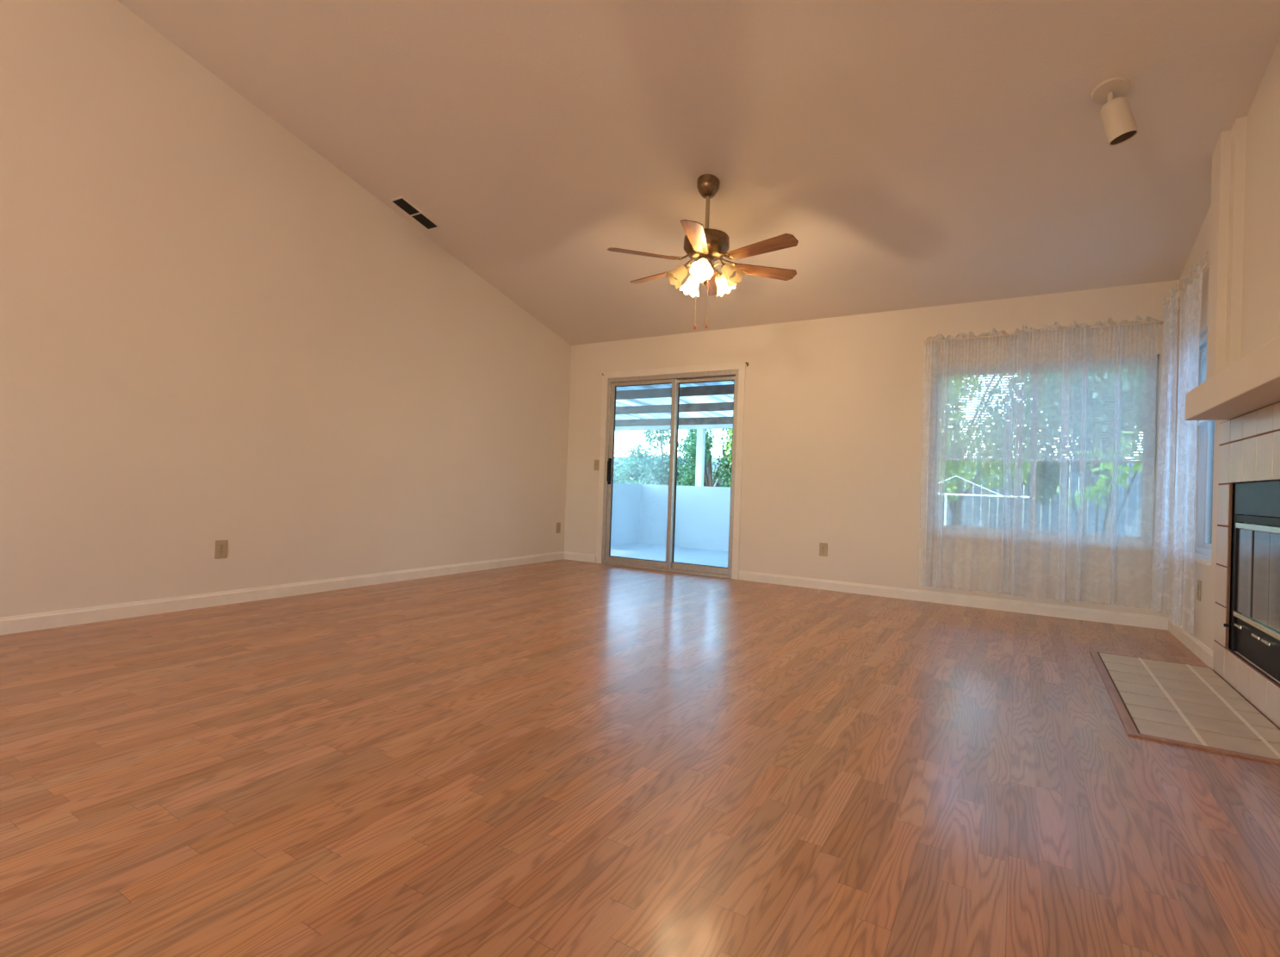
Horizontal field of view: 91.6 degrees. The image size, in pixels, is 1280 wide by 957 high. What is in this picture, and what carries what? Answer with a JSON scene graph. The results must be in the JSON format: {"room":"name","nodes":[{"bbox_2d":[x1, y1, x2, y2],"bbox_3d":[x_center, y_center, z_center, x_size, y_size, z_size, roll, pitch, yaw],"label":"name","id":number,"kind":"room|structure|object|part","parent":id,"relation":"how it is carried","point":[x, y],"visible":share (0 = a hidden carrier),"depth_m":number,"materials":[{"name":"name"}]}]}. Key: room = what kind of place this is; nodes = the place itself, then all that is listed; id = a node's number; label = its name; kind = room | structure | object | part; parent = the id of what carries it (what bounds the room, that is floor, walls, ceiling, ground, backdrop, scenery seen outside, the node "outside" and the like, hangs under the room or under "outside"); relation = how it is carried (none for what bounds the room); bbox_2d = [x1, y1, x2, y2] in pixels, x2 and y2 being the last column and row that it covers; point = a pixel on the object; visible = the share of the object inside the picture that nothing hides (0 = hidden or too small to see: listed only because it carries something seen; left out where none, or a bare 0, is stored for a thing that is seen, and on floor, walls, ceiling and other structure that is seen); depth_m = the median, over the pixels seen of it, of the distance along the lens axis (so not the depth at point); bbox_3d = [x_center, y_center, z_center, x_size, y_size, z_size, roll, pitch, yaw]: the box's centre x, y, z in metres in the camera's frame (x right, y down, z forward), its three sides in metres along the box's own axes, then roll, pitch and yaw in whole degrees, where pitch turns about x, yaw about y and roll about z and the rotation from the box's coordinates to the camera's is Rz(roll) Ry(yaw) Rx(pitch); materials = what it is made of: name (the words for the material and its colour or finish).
{"room":"empty living room","nodes":[
{"label":"empty living room","id":0,"kind":"room"},
{"bbox_2d":[0,0,571,617],"bbox_3d":[-3.418,-1.256,2.956,0.150,4.285,10.125,2,-1,31],"label":"wall","id":1,"kind":"structure","parent":0,"point":[211,331],"depth_m":3.97,"materials":[{"name":"paint"}]},
{"bbox_2d":[214,540,227,559],"bbox_3d":[-2.717,0.459,4.036,0.009,0.118,0.072,2,-1,31],"label":"wall outlet","id":2,"kind":"object","parent":1,"relation":"attached to","point":[220,545],"visible":1,"depth_m":4.03,"materials":[{"name":"beige plastic"}]},
{"bbox_2d":[218,549,223,554],"bbox_3d":[-2.715,0.478,4.035,0.004,0.033,0.033,2,-1,31],"label":"socket","id":3,"kind":"object","parent":2,"relation":"attached to","point":[220,551],"depth_m":4.03,"materials":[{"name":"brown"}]},
{"bbox_2d":[218,543,224,548],"bbox_3d":[-2.714,0.440,4.035,0.004,0.033,0.033,2,-1,31],"label":"socket","id":4,"kind":"object","parent":2,"relation":"attached to","point":[220,545],"depth_m":4.03,"materials":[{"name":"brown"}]},
{"bbox_2d":[0,551,564,634],"bbox_3d":[-3.419,0.743,2.895,0.014,0.088,9.825,2,-1,31],"label":"baseboard","id":5,"kind":"structure","parent":1,"relation":"attached to","point":[10,624],"depth_m":4.08,"materials":[{"name":"paint"}]},
{"bbox_2d":[556,522,560,533],"bbox_3d":[-0.916,0.555,6.992,0.009,0.118,0.072,2,-1,31],"label":"wall outlet","id":6,"kind":"object","parent":1,"relation":"attached to","point":[558,525],"visible":1,"depth_m":6.99,"materials":[{"name":"beige plastic"}]},
{"bbox_2d":[0,559,1279,956],"bbox_3d":[-1.188,0.913,1.454,5.630,0.120,9.995,2,-1,31],"label":"floor","id":7,"kind":"structure","parent":0,"point":[563,757],"depth_m":1.82,"materials":[{"name":"laminate"}]},
{"bbox_2d":[1089,650,1279,764],"bbox_3d":[2.454,0.991,2.845,0.530,0.008,1.506,2,-1,31],"label":"hearth","id":8,"kind":"object","parent":7,"relation":"on","point":[1189,705],"visible":1,"depth_m":2.66,"materials":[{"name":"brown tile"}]},
{"bbox_2d":[117,0,1279,345],"bbox_3d":[-0.906,-2.428,1.755,6.030,2.028,10.625,2,-1,31],"label":"ceiling","id":9,"kind":"structure","parent":0,"point":[915,153],"depth_m":3.70,"materials":[{"name":"paint"}]},
{"bbox_2d":[389,196,441,230],"bbox_3d":[-1.829,-2.155,5.070,0.157,0.106,0.392,2,-1,31],"label":"ceiling vent","id":10,"kind":"object","parent":9,"relation":"in","point":[400,202],"visible":1,"depth_m":5.06,"materials":[{"name":"metal"}]},
{"bbox_2d":[607,173,798,329],"bbox_3d":[0.441,-1.494,4.151,1.320,1.014,1.291,2,-1,31],"label":"ceiling fan","id":11,"kind":"object","parent":9,"relation":"hanging from","point":[706,245],"visible":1,"depth_m":4.08,"materials":[{"name":"brown wood"}]},
{"bbox_3d":[0.021,-1.454,4.025,0.463,0.006,0.134,2,12,-17],"label":"blade","id":12,"kind":"part","parent":11,"relation":"part of","materials":[{"name":"brown wood"}]},
{"bbox_3d":[0.122,-1.446,4.450,0.463,0.006,0.134,2,12,43],"label":"blade","id":13,"kind":"part","parent":11,"relation":"part of","materials":[{"name":"brown wood"}]},
{"bbox_3d":[0.229,-1.338,4.126,0.154,0.157,0.146,2,-1,31],"label":"lamp shade","id":14,"kind":"part","parent":11,"relation":"part of","materials":[{"name":"clear glass"}]},
{"bbox_3d":[0.356,-1.331,4.340,0.155,0.157,0.144,2,-1,31],"label":"lamp shade","id":15,"kind":"part","parent":11,"relation":"part of","materials":[{"name":"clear glass"}]},
{"bbox_3d":[0.338,-1.445,3.726,0.134,0.006,0.463,15,2,13],"label":"blade","id":16,"kind":"part","parent":11,"relation":"part of","materials":[{"name":"brown wood"}]},
{"bbox_3d":[0.372,-1.209,4.134,0.004,0.398,0.004,2,-1,31],"label":"pull chain","id":17,"kind":"part","parent":11,"relation":"part of","materials":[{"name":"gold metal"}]},
{"bbox_3d":[0.399,-1.333,3.952,0.145,0.157,0.153,2,-1,31],"label":"lamp shade","id":18,"kind":"part","parent":11,"relation":"part of","materials":[{"name":"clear glass"}]},
{"bbox_3d":[0.398,-1.348,3.970,0.051,0.062,0.060,2,-1,31],"label":"bulb","id":19,"kind":"part","parent":11,"relation":"part of","materials":[{"name":"white glass"}]},
{"bbox_3d":[0.449,-1.160,4.147,0.004,0.280,0.004,2,-1,31],"label":"pull chain","id":20,"kind":"part","parent":11,"relation":"part of","materials":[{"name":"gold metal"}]},
{"bbox_3d":[0.540,-1.430,4.575,0.134,0.006,0.463,-11,-4,13],"label":"blade","id":21,"kind":"part","parent":11,"relation":"part of","materials":[{"name":"brown wood"}]},
{"bbox_2d":[715,272,722,277],"bbox_3d":[0.542,-1.382,4.244,0.050,0.054,0.053,2,-1,31],"label":"socket","id":22,"kind":"object","parent":11,"relation":"attached to","point":[719,274],"depth_m":4.22,"materials":[{"name":"gold metal"}]},
{"bbox_3d":[0.589,-1.323,4.277,0.146,0.157,0.153,2,-1,31],"label":"lamp shade","id":23,"kind":"part","parent":11,"relation":"part of","materials":[{"name":"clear glass"}]},
{"bbox_3d":[0.616,-1.325,4.052,0.138,0.157,0.155,2,-1,-33],"label":"lamp shade","id":24,"kind":"part","parent":11,"relation":"part of","materials":[{"name":"clear glass"}]},
{"bbox_3d":[0.756,-1.429,3.850,0.463,0.006,0.134,2,-14,43],"label":"blade","id":25,"kind":"part","parent":11,"relation":"part of","materials":[{"name":"brown wood"}]},
{"bbox_3d":[0.857,-1.422,4.275,0.463,0.006,0.134,2,-14,-17],"label":"blade","id":26,"kind":"part","parent":11,"relation":"part of","materials":[{"name":"brown wood"}]},
{"bbox_2d":[1091,76,1137,145],"bbox_3d":[2.332,-1.796,3.057,0.192,0.282,0.154,2,-1,31],"label":"ceiling spotlight","id":27,"kind":"object","parent":9,"relation":"attached to","point":[1118,121],"visible":1,"depth_m":3.03,"materials":[{"name":"beige metal"}]},
{"bbox_3d":[2.321,-1.911,3.067,0.156,0.053,0.154,2,-1,31],"label":"canopy plate","id":28,"kind":"part","parent":27,"relation":"part of","materials":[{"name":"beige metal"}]},
{"bbox_2d":[564,279,1179,617],"bbox_3d":[1.484,-0.207,5.779,5.630,2.590,0.150,2,-1,31],"label":"wall","id":29,"kind":"structure","parent":0,"point":[837,421],"depth_m":5.38,"materials":[{"name":"paint"}]},
{"bbox_2d":[593,459,599,470],"bbox_3d":[-0.481,-0.148,6.877,0.072,0.118,0.016,2,-1,31],"label":"light switch","id":30,"kind":"object","parent":29,"relation":"attached to","point":[596,462],"visible":1,"depth_m":6.88,"materials":[{"name":"beige plastic"}]},
{"bbox_2d":[601,369,738,578],"bbox_3d":[0.296,-0.063,6.470,1.536,2.030,0.158,2,-1,31],"label":"door","id":31,"kind":"structure","parent":29,"relation":"in","point":[669,565],"depth_m":6.43,"materials":[{"name":"metal"}]},
{"bbox_3d":[-0.338,-0.080,6.790,0.040,0.285,0.042,2,-1,31],"label":"handle","id":32,"kind":"part","parent":31,"relation":"part of","materials":[{"name":"black metal"}]},
{"bbox_3d":[0.005,-0.060,6.625,0.804,1.959,0.038,2,-1,31],"label":"sliding panel","id":33,"kind":"part","parent":31,"relation":"part of","materials":[{"name":"glass"}]},
{"bbox_3d":[0.637,-0.041,6.297,0.708,1.959,0.038,2,-1,31],"label":"fixed panel","id":34,"kind":"part","parent":31,"relation":"part of","materials":[{"name":"glass"}]},
{"bbox_2d":[596,361,745,579],"bbox_3d":[0.267,-0.099,6.423,1.675,2.100,0.013,2,-1,31],"label":"trim","id":35,"kind":"structure","parent":29,"relation":"attached to","point":[741,366],"depth_m":6.20,"materials":[{"name":"paint"}]},
{"bbox_2d":[819,542,827,556],"bbox_3d":[1.640,0.636,5.565,0.072,0.118,0.009,2,-1,31],"label":"wall outlet","id":36,"kind":"object","parent":29,"relation":"attached to","point":[823,546],"visible":1,"depth_m":5.56,"materials":[{"name":"beige plastic"}]},
{"bbox_2d":[564,551,1168,630],"bbox_3d":[1.401,0.941,5.698,5.330,0.088,0.014,2,-1,31],"label":"baseboard","id":37,"kind":"structure","parent":29,"relation":"attached to","point":[1102,616],"depth_m":4.99,"materials":[{"name":"paint"}]},
{"bbox_2d":[923,358,1157,551],"bbox_3d":[3.047,-0.203,4.811,1.510,1.387,0.167,2,-1,31],"label":"window","id":38,"kind":"structure","parent":29,"relation":"in","point":[1145,542],"depth_m":4.75,"materials":[{"name":"white plastic"}]},
{"bbox_3d":[2.779,-0.221,5.023,0.719,1.293,0.022,2,-1,31],"label":"sash","id":39,"kind":"part","parent":38,"relation":"part of","materials":[{"name":"clear glass"}]},
{"bbox_3d":[3.007,0.478,4.778,1.510,0.024,0.106,2,-1,31],"label":"sill","id":40,"kind":"part","parent":38,"relation":"part of","materials":[{"name":"paint"}]},
{"bbox_2d":[931,354,1157,462],"bbox_3d":[3.046,-0.513,4.794,1.446,0.763,0.047,2,-1,31],"label":"mini blind","id":41,"kind":"object","parent":38,"relation":"attached to","point":[1153,357],"visible":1,"depth_m":4.77,"materials":[{"name":"plastic"}]},
{"bbox_3d":[3.042,-0.509,4.788,0.001,0.734,0.001,2,-1,-14],"label":"ladder cord","id":42,"kind":"part","parent":41,"relation":"part of","materials":[{"name":"white fabric"}]},
{"bbox_3d":[3.036,-0.139,4.796,1.446,0.014,0.022,2,-1,31],"label":"rail","id":43,"kind":"part","parent":41,"relation":"part of","materials":[{"name":"white plastic"}]},
{"bbox_3d":[3.062,-0.881,4.803,1.446,0.027,0.034,2,-1,31],"label":"head rail","id":44,"kind":"part","parent":41,"relation":"part of","materials":[{"name":"white plastic"}]},
{"bbox_3d":[3.557,-0.493,4.474,0.001,0.734,0.001,2,-1,-14],"label":"ladder cord","id":45,"kind":"part","parent":41,"relation":"part of","materials":[{"name":"white fabric"}]},
{"bbox_3d":[3.372,-0.203,4.692,0.719,1.293,0.022,2,-1,31],"label":"sash","id":46,"kind":"part","parent":38,"relation":"part of","materials":[{"name":"clear glass"}]},
{"bbox_2d":[923,320,1163,344],"bbox_3d":[3.008,-1.109,4.756,1.545,0.022,0.074,2,-1,31],"label":"curtain rod","id":47,"kind":"object","parent":29,"relation":"attached to","point":[1158,321],"visible":1,"depth_m":4.69,"materials":[{"name":"beige metal"}]},
{"bbox_2d":[923,325,1027,596],"bbox_3d":[2.615,-0.148,4.928,0.734,2.065,0.082,2,-1,31],"label":"lace curtain","id":48,"kind":"object","parent":47,"relation":"hanging from","point":[970,334],"visible":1,"depth_m":4.86,"materials":[{"name":"white fabric"}]},
{"bbox_2d":[1022,321,1076,601],"bbox_3d":[3.022,-0.136,4.637,0.349,2.064,0.062,2,-1,31],"label":"lace curtain","id":49,"kind":"object","parent":47,"relation":"hanging from","point":[1053,326],"visible":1,"depth_m":4.58,"materials":[{"name":"white fabric"}]},
{"bbox_2d":[1073,315,1157,605],"bbox_3d":[3.383,-0.131,4.466,0.502,2.066,0.069,2,-1,31],"label":"lace curtain","id":50,"kind":"object","parent":47,"relation":"hanging from","point":[1137,318],"visible":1,"depth_m":4.46,"materials":[{"name":"white fabric"}]},
{"bbox_2d":[1170,37,1279,684],"bbox_3d":[1.258,-1.117,0.103,0.150,4.285,10.125,2,-1,31],"label":"wall","id":51,"kind":"structure","parent":0,"point":[1260,321],"depth_m":2.94,"materials":[{"name":"paint"}]},
{"bbox_2d":[1168,617,1213,670],"bbox_3d":[3.368,0.993,3.819,0.014,0.088,1.173,2,-1,31],"label":"baseboard","id":52,"kind":"structure","parent":51,"relation":"attached to","point":[1201,650],"depth_m":3.70,"materials":[{"name":"paint"}]},
{"bbox_2d":[1174,263,1209,310],"bbox_3d":[3.418,-1.168,3.840,0.074,0.012,1.010,2,-1,31],"label":"curtain rod","id":53,"kind":"object","parent":51,"relation":"attached to","point":[1207,265],"visible":0.2,"depth_m":3.63,"materials":[{"name":"beige metal"}]},
{"bbox_2d":[1150,283,1178,615],"bbox_3d":[3.494,-0.191,4.141,0.083,2.149,0.385,2,-1,31],"label":"lace curtain","id":54,"kind":"object","parent":53,"relation":"hanging from","point":[1169,366],"visible":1,"depth_m":4.05,"materials":[{"name":"white fabric"}]},
{"bbox_2d":[1170,251,1208,634],"bbox_3d":[3.304,-0.193,3.762,0.078,2.172,0.600,2,-1,31],"label":"lace curtain","id":55,"kind":"object","parent":53,"relation":"hanging from","point":[1189,344],"visible":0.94,"depth_m":3.75,"materials":[{"name":"white fabric"}]},
{"bbox_2d":[1196,579,1201,601],"bbox_3d":[3.273,0.653,3.643,0.009,0.118,0.072,2,-1,31],"label":"wall outlet","id":56,"kind":"object","parent":51,"relation":"attached to","point":[1199,582],"visible":1,"depth_m":3.63,"materials":[{"name":"beige plastic"}]},
{"bbox_2d":[1186,341,1214,565],"bbox_3d":[3.454,-0.198,3.771,0.167,1.387,0.860,2,-1,31],"label":"window","id":57,"kind":"structure","parent":51,"relation":"in","point":[1206,437],"depth_m":4.05,"materials":[{"name":"clear glass"}]},
{"bbox_3d":[3.403,0.482,3.780,0.106,0.024,0.860,2,-1,31],"label":"sill","id":58,"kind":"part","parent":57,"relation":"part of","materials":[{"name":"paint"}]},
{"bbox_2d":[1192,330,1211,428],"bbox_3d":[3.448,-0.591,3.786,0.047,0.599,0.796,2,-1,31],"label":"mini blind","id":59,"kind":"object","parent":57,"relation":"attached to","point":[1203,338],"visible":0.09,"depth_m":3.86,"materials":[{"name":"plastic"}]},
{"bbox_3d":[3.445,-0.349,3.781,0.022,0.014,0.796,2,-1,31],"label":"rail","id":60,"kind":"part","parent":59,"relation":"part of","materials":[{"name":"white plastic"}]},
{"bbox_3d":[3.463,-0.876,3.786,0.034,0.027,0.796,2,-1,31],"label":"head rail","id":61,"kind":"part","parent":59,"relation":"part of","materials":[{"name":"white plastic"}]},
{"bbox_3d":[3.499,-0.208,3.743,0.060,1.365,0.820,2,-1,31],"label":"frame","id":62,"kind":"part","parent":57,"relation":"part of","materials":[{"name":"white plastic"}]},
{"bbox_3d":[3.603,-0.203,3.887,0.022,1.293,0.394,2,-1,31],"label":"sash","id":63,"kind":"part","parent":57,"relation":"part of","materials":[{"name":"white plastic"}]},
{"bbox_3d":[3.603,-0.203,3.887,0.006,1.233,0.334,2,-1,31],"label":"pane","id":64,"kind":"part","parent":57,"relation":"part of","materials":[{"name":"clear glass"}]},
{"bbox_2d":[1205,116,1247,380],"bbox_3d":[3.017,-1.122,3.204,0.079,1.352,0.250,2,-1,31],"label":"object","id":65,"kind":"structure","parent":51,"relation":"attached to","point":[1228,158],"depth_m":3.17,"materials":[{"name":"paint"}]},
{"bbox_2d":[1185,335,1279,420],"bbox_3d":[2.519,-0.397,2.522,0.182,0.144,1.665,2,-1,31],"label":"mantel","id":66,"kind":"object","parent":51,"relation":"attached to","point":[1252,383],"visible":1,"depth_m":2.56,"materials":[{"name":"paint"}]},
{"bbox_2d":[1212,401,1279,727],"bbox_3d":[2.764,0.346,2.670,0.160,1.316,1.452,2,-1,31],"label":"fireplace","id":67,"kind":"object","parent":51,"relation":"attached to","point":[1249,448],"visible":1,"depth_m":2.88,"materials":[{"name":"tile"}]},
{"bbox_3d":[2.954,0.739,3.130,0.026,0.016,0.011,2,-1,31],"label":"screen knob","id":68,"kind":"part","parent":67,"relation":"part of","materials":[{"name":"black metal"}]},
{"bbox_3d":[2.860,0.704,2.956,0.032,0.012,0.100,2,-1,31],"label":"damper handle","id":69,"kind":"part","parent":67,"relation":"part of","materials":[{"name":"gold metal"}]},
{"bbox_3d":[2.897,0.447,2.979,0.006,0.406,0.218,2,-1,31],"label":"glass door","id":70,"kind":"part","parent":67,"relation":"part of","materials":[{"name":"black glass"}]},
{"bbox_3d":[2.716,0.654,2.693,0.026,0.024,0.894,2,-1,31],"label":"door rail","id":71,"kind":"part","parent":67,"relation":"part of","materials":[{"name":"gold metal"}]},
{"bbox_3d":[2.734,0.089,2.699,0.026,0.152,0.898,2,-1,31],"label":"hood panel","id":72,"kind":"part","parent":67,"relation":"part of","materials":[{"name":"metal"}]},
{"bbox_3d":[2.731,0.220,2.697,0.026,0.026,0.894,2,-1,31],"label":"door rail","id":73,"kind":"part","parent":67,"relation":"part of","materials":[{"name":"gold metal"}]},
{"bbox_3d":[2.725,0.697,2.734,0.032,0.012,0.100,2,-1,31],"label":"damper handle","id":74,"kind":"part","parent":67,"relation":"part of","materials":[{"name":"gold metal"}]},
{"bbox_3d":[2.785,0.441,2.788,0.006,0.406,0.218,2,-1,31],"label":"glass door","id":75,"kind":"part","parent":67,"relation":"part of","materials":[{"name":"glass"}]},
{"bbox_3d":[2.657,0.694,2.623,0.032,0.012,0.100,2,-1,31],"label":"damper handle","id":76,"kind":"part","parent":67,"relation":"part of","materials":[{"name":"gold metal"}]},
{"bbox_3d":[2.669,0.435,2.598,0.006,0.406,0.218,2,-1,31],"label":"glass door","id":77,"kind":"part","parent":67,"relation":"part of","materials":[{"name":"glass"}]},
{"label":"outside","id":78,"kind":"structure","parent":0,"visible":0},
{"bbox_3d":[-2.932,1.025,2.926,24.000,0.160,34.000,2,-1,31],"label":"ground","id":79,"kind":"structure","parent":78,"visible":0},
{"bbox_2d":[613,443,654,483],"bbox_3d":[-0.371,0.164,14.662,1.924,1.976,1.336,2,-1,31],"label":"tree","id":80,"kind":"object","parent":79,"relation":"on","point":[640,455],"visible":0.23,"depth_m":14.17,"materials":[{"name":"green plant"}]},
{"bbox_2d":[615,429,716,486],"bbox_3d":[0.516,-0.107,12.839,2.102,2.543,1.251,2,-1,6],"label":"tree","id":81,"kind":"object","parent":79,"relation":"on","point":[636,477],"visible":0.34,"depth_m":12.72,"materials":[{"name":"green plant"}]},
{"bbox_2d":[676,428,732,487],"bbox_3d":[1.340,-0.031,11.360,1.479,2.421,0.899,2,-1,35],"label":"tree","id":82,"kind":"object","parent":79,"relation":"on","point":[691,452],"visible":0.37,"depth_m":11.34,"materials":[{"name":"green plant"}]},
{"bbox_2d":[723,428,733,487],"bbox_3d":[2.017,-0.076,10.467,1.134,2.543,0.939,2,-1,-9],"label":"tree","id":83,"kind":"object","parent":79,"relation":"on","point":[730,431],"visible":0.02,"depth_m":10.67,"materials":[{"name":"green plant"}]},
{"bbox_2d":[613,456,1142,536],"bbox_3d":[2.698,0.377,15.002,19.000,1.765,0.060,2,-1,31],"label":"wooden fence","id":84,"kind":"object","parent":79,"relation":"on","point":[1128,522],"visible":0.04,"depth_m":11.90,"materials":[{"name":"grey wood"}]},
{"bbox_2d":[938,475,1029,525],"bbox_3d":[3.786,0.596,7.280,1.376,1.255,0.026,2,-1,31],"label":"railing","id":85,"kind":"object","parent":79,"relation":"on","point":[946,494],"visible":0.09,"depth_m":7.27,"materials":[{"name":"white metal"}]},
{"bbox_3d":[3.616,0.694,7.381,0.024,1.050,0.024,2,-1,-36],"label":"railing post","id":86,"kind":"part","parent":85,"relation":"part of","materials":[{"name":"white metal"}]},
{"bbox_3d":[3.800,0.194,7.284,1.350,0.024,0.024,2,-1,31],"label":"rail","id":87,"kind":"part","parent":85,"relation":"part of","materials":[{"name":"white metal"}]},
{"bbox_2d":[937,372,1045,526],"bbox_3d":[5.407,-0.836,10.542,3.085,4.300,2.507,2,-1,20],"label":"tree","id":88,"kind":"object","parent":79,"relation":"on","point":[955,507],"visible":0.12,"depth_m":10.35,"materials":[{"name":"green plant"}]},
{"bbox_2d":[975,368,1144,534],"bbox_3d":[5.950,-0.518,7.830,3.079,3.652,2.091,2,-1,24],"label":"tree","id":89,"kind":"object","parent":79,"relation":"on","point":[1089,478],"visible":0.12,"depth_m":7.76,"materials":[{"name":"green plant"}]},
{"bbox_2d":[1015,373,1143,533],"bbox_3d":[7.623,-0.718,10.633,2.034,4.221,1.395,2,-1,31],"label":"tree","id":90,"kind":"object","parent":79,"relation":"on","point":[1053,480],"visible":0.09,"depth_m":10.84,"materials":[{"name":"green plant"}]},
{"bbox_2d":[1056,431,1143,534],"bbox_3d":[4.314,0.392,5.701,0.670,1.675,0.743,2,-1,-36],"label":"leafy shrub","id":91,"kind":"object","parent":79,"relation":"on","point":[1138,467],"visible":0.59,"depth_m":5.69,"materials":[{"name":"green plant"}]},
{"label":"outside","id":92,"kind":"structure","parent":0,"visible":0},
{"bbox_2d":[610,543,728,567],"bbox_3d":[0.640,1.132,8.258,3.650,0.100,3.275,2,-1,31],"label":"floor","id":93,"kind":"structure","parent":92,"point":[702,556],"depth_m":8.89,"materials":[{"name":"paint"}]},
{"bbox_2d":[610,483,730,551],"bbox_3d":[0.662,0.600,8.267,3.650,1.005,3.265,2,-1,31],"label":"wall","id":94,"kind":"structure","parent":93,"relation":"on","point":[639,515],"depth_m":9.95,"materials":[{"name":"white paint"}]},
{"bbox_2d":[615,380,733,486],"bbox_3d":[0.390,-0.537,8.582,4.800,1.255,3.470,2,-1,31],"label":"patio cover","id":95,"kind":"object","parent":94,"relation":"on","point":[703,406],"visible":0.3,"depth_m":8.59,"materials":[{"name":"white wood"}]},
{"bbox_3d":[0.408,-1.008,8.589,4.800,0.186,3.465,2,-1,31],"label":"roof panel","id":96,"kind":"part","parent":95,"relation":"part of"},
{"bbox_3d":[0.964,-0.334,9.937,0.112,0.915,0.090,2,-1,31],"label":"post","id":97,"kind":"part","parent":95,"relation":"part of","materials":[{"name":"white wood"}]}
]}

